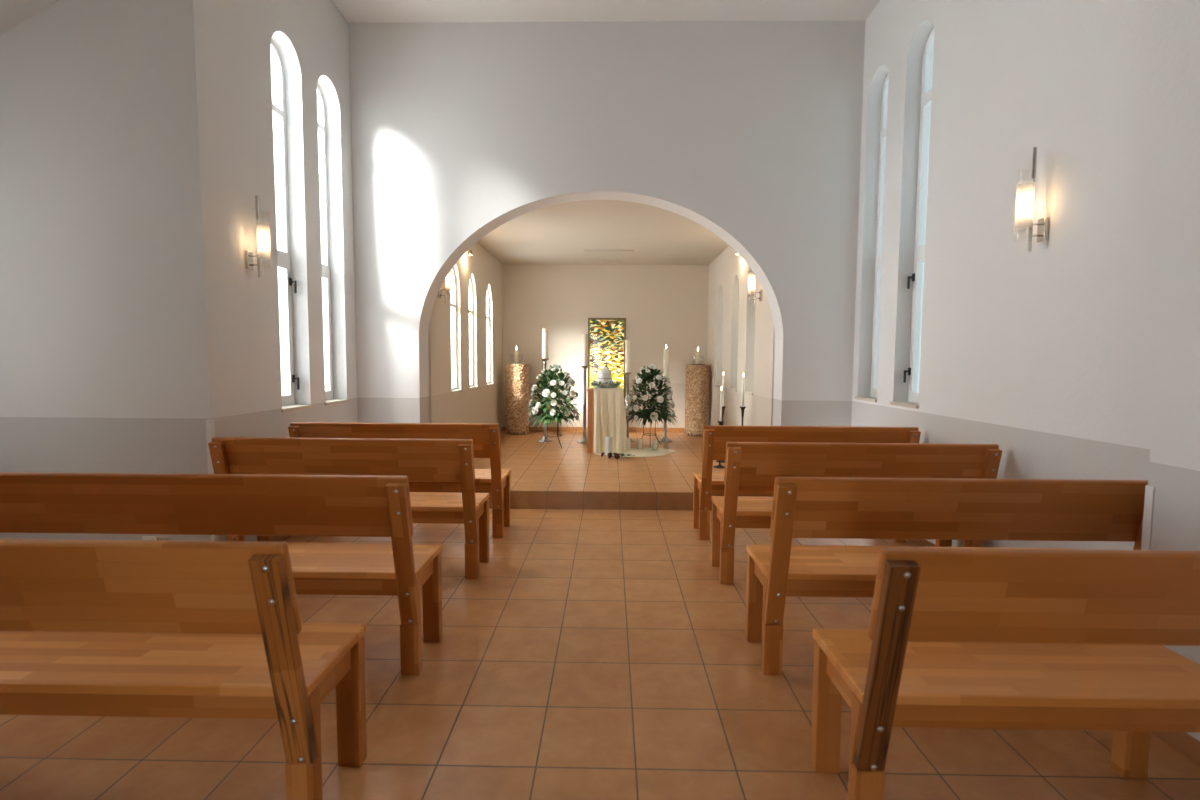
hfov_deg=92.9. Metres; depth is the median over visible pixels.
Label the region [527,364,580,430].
flower arrangement
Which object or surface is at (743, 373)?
taper candle
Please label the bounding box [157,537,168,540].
wall socket
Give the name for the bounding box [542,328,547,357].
candle
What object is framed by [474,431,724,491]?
floor
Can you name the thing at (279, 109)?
window
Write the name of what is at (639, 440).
votive candle
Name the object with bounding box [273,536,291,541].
baseboard
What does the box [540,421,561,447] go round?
stand
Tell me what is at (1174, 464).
wall
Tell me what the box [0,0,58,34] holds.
ceiling
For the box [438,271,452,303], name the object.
wall sconce
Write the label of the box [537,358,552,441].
candlestick
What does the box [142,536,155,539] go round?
wall socket
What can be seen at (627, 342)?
candle
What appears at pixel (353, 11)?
ceiling
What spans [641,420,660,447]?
stand
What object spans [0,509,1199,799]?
floor
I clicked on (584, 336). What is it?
candle
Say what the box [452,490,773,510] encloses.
trim
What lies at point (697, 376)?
pedestal
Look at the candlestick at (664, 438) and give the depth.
8.46 m
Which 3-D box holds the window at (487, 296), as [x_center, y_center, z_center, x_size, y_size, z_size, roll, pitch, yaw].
[-1.699,-0.970,8.531,0.128,1.511,0.428,0,4,1]
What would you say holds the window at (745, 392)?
in the wall at (741, 334)
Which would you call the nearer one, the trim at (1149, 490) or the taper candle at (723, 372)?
the trim at (1149, 490)
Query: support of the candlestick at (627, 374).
on the floor at (533, 467)
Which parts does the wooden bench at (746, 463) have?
leg, leg, post, seat, backrest, leg, post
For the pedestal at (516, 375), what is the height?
1.140 m
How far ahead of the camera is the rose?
6.90 m
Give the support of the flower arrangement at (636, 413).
on the stand at (650, 420)
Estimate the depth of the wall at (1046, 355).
3.17 m
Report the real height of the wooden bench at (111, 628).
0.888 m
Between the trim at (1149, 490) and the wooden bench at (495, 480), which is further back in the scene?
the wooden bench at (495, 480)
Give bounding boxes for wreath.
[590,380,620,387]
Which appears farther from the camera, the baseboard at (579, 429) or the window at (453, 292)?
the baseboard at (579, 429)
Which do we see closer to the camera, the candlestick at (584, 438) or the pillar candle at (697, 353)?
the candlestick at (584, 438)
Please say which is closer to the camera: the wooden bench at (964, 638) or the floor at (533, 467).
the wooden bench at (964, 638)
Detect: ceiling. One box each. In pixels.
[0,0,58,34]
[331,0,879,22]
[477,200,728,264]
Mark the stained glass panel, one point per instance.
(606, 336)
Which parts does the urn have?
lid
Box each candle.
[514,346,518,362]
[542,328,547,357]
[582,334,587,365]
[605,436,611,454]
[625,340,629,372]
[626,437,630,449]
[638,439,641,448]
[653,441,656,449]
[663,345,668,377]
[695,348,699,363]
[720,386,721,420]
[722,372,723,405]
[742,373,743,406]
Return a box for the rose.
[614,453,634,458]
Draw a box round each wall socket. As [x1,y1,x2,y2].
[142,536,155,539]
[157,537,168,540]
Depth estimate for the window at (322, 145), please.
5.15 m
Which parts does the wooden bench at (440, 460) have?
post, leg, backrest, seat, post, leg, leg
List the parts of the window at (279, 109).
frame, sash, handle, handle, sill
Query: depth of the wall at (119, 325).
3.43 m
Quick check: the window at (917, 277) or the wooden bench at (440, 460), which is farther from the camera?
the window at (917, 277)
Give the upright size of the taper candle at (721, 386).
0.396 m
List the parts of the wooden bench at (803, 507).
leg, leg, post, seat, backrest, post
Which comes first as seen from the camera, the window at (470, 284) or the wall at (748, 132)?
the wall at (748, 132)
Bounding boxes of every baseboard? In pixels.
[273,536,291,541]
[503,426,684,431]
[907,539,934,546]
[1151,732,1199,765]
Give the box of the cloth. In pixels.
[595,447,677,456]
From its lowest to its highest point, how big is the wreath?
0.104 m
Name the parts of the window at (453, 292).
frame, sill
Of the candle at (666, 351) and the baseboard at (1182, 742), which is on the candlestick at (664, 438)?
the candle at (666, 351)
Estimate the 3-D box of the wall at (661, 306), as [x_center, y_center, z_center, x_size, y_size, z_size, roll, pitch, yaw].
[0.083,-0.905,9.691,4.030,3.200,0.300,0,4,1]
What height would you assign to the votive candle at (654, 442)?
0.124 m
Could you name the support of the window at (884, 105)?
in the wall at (1046, 355)
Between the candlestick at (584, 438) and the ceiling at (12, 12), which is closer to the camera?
the ceiling at (12, 12)
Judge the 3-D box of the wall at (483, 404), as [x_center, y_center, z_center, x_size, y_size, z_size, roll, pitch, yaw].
[-1.817,-0.788,7.804,0.300,3.200,4.150,0,4,1]
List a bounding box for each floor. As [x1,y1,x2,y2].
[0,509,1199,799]
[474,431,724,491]
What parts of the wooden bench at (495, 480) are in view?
post, backrest, seat, post, leg, leg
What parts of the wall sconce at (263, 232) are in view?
wall plate, rod, rod, lamp shade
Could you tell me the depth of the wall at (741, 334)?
7.25 m
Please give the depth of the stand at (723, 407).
6.74 m
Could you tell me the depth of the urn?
7.37 m
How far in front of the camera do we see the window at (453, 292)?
6.84 m
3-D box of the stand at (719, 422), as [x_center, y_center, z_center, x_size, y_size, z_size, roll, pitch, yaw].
[1.356,0.497,6.425,0.144,0.523,0.144,0,4,1]
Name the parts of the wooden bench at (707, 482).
leg, leg, post, seat, backrest, leg, post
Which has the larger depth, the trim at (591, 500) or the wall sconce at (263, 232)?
the trim at (591, 500)
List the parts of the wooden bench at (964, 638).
leg, leg, post, seat, backrest, leg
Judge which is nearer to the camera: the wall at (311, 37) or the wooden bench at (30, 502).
the wooden bench at (30, 502)
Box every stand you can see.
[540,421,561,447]
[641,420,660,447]
[713,421,724,467]
[716,406,725,462]
[740,406,745,425]
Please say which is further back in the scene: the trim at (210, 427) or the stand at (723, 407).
the stand at (723, 407)
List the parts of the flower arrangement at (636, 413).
flower, flower, flower, flower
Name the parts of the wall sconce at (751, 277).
lamp shade, wall plate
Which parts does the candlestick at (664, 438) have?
stem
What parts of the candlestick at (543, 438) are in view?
stem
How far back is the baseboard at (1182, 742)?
1.98 m
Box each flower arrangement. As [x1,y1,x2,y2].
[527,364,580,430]
[625,363,677,428]
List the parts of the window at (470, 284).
frame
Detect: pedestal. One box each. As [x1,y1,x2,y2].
[505,364,528,434]
[684,365,709,435]
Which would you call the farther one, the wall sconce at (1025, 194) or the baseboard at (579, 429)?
the baseboard at (579, 429)
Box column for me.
[587,388,593,452]
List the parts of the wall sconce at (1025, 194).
lamp shade, rod, rod, wall plate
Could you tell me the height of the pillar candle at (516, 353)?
0.285 m
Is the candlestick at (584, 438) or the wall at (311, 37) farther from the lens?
the candlestick at (584, 438)
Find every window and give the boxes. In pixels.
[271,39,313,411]
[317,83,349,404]
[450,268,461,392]
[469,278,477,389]
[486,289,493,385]
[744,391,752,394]
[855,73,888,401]
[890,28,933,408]
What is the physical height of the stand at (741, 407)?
0.683 m
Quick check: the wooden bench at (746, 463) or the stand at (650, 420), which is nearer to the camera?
the wooden bench at (746, 463)
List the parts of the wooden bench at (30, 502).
backrest, seat, post, leg, leg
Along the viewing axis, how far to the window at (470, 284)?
7.67 m
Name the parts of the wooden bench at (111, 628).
backrest, seat, post, leg, leg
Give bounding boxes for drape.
[593,387,626,452]
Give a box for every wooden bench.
[0,472,441,675]
[0,539,366,799]
[208,437,488,578]
[288,422,510,537]
[693,425,920,541]
[711,442,1001,583]
[745,477,1147,674]
[811,547,1199,799]
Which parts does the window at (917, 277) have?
sill, handle, handle, sash, frame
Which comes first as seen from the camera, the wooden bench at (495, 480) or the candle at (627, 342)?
the wooden bench at (495, 480)
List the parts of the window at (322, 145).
frame, sash, sill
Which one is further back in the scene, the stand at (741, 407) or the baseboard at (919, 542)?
the stand at (741, 407)
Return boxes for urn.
[597,366,611,386]
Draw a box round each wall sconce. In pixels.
[245,195,270,277]
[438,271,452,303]
[748,274,762,305]
[1015,147,1048,251]
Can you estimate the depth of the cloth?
7.36 m
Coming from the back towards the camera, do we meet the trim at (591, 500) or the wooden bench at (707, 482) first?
the trim at (591, 500)
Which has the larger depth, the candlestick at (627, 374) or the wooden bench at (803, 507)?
the candlestick at (627, 374)
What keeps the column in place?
on the floor at (533, 467)
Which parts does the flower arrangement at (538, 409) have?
flower, flower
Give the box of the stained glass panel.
[588,318,625,403]
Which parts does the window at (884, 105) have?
sill, sash, frame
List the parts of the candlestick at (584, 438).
stem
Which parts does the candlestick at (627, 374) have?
stem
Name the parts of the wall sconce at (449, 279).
lamp shade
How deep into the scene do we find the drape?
7.29 m
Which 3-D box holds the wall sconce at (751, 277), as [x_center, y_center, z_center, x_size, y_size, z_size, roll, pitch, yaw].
[1.661,-1.275,6.099,0.151,0.540,0.078,0,4,1]
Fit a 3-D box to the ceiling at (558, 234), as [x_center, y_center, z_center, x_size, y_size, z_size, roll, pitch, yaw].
[0.056,-2.272,7.670,4.030,0.300,4.150,0,4,1]
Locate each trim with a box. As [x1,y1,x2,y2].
[206,419,218,540]
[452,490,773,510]
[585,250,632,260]
[1141,485,1154,549]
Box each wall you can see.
[0,0,246,540]
[227,0,357,541]
[349,20,864,425]
[428,242,502,427]
[502,265,708,427]
[707,245,774,425]
[851,0,1181,549]
[1148,0,1199,740]
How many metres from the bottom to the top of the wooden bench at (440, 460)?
0.888 m
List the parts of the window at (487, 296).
frame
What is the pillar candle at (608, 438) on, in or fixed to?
on the cloth
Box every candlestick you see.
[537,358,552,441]
[577,366,588,442]
[623,372,634,441]
[657,379,672,441]

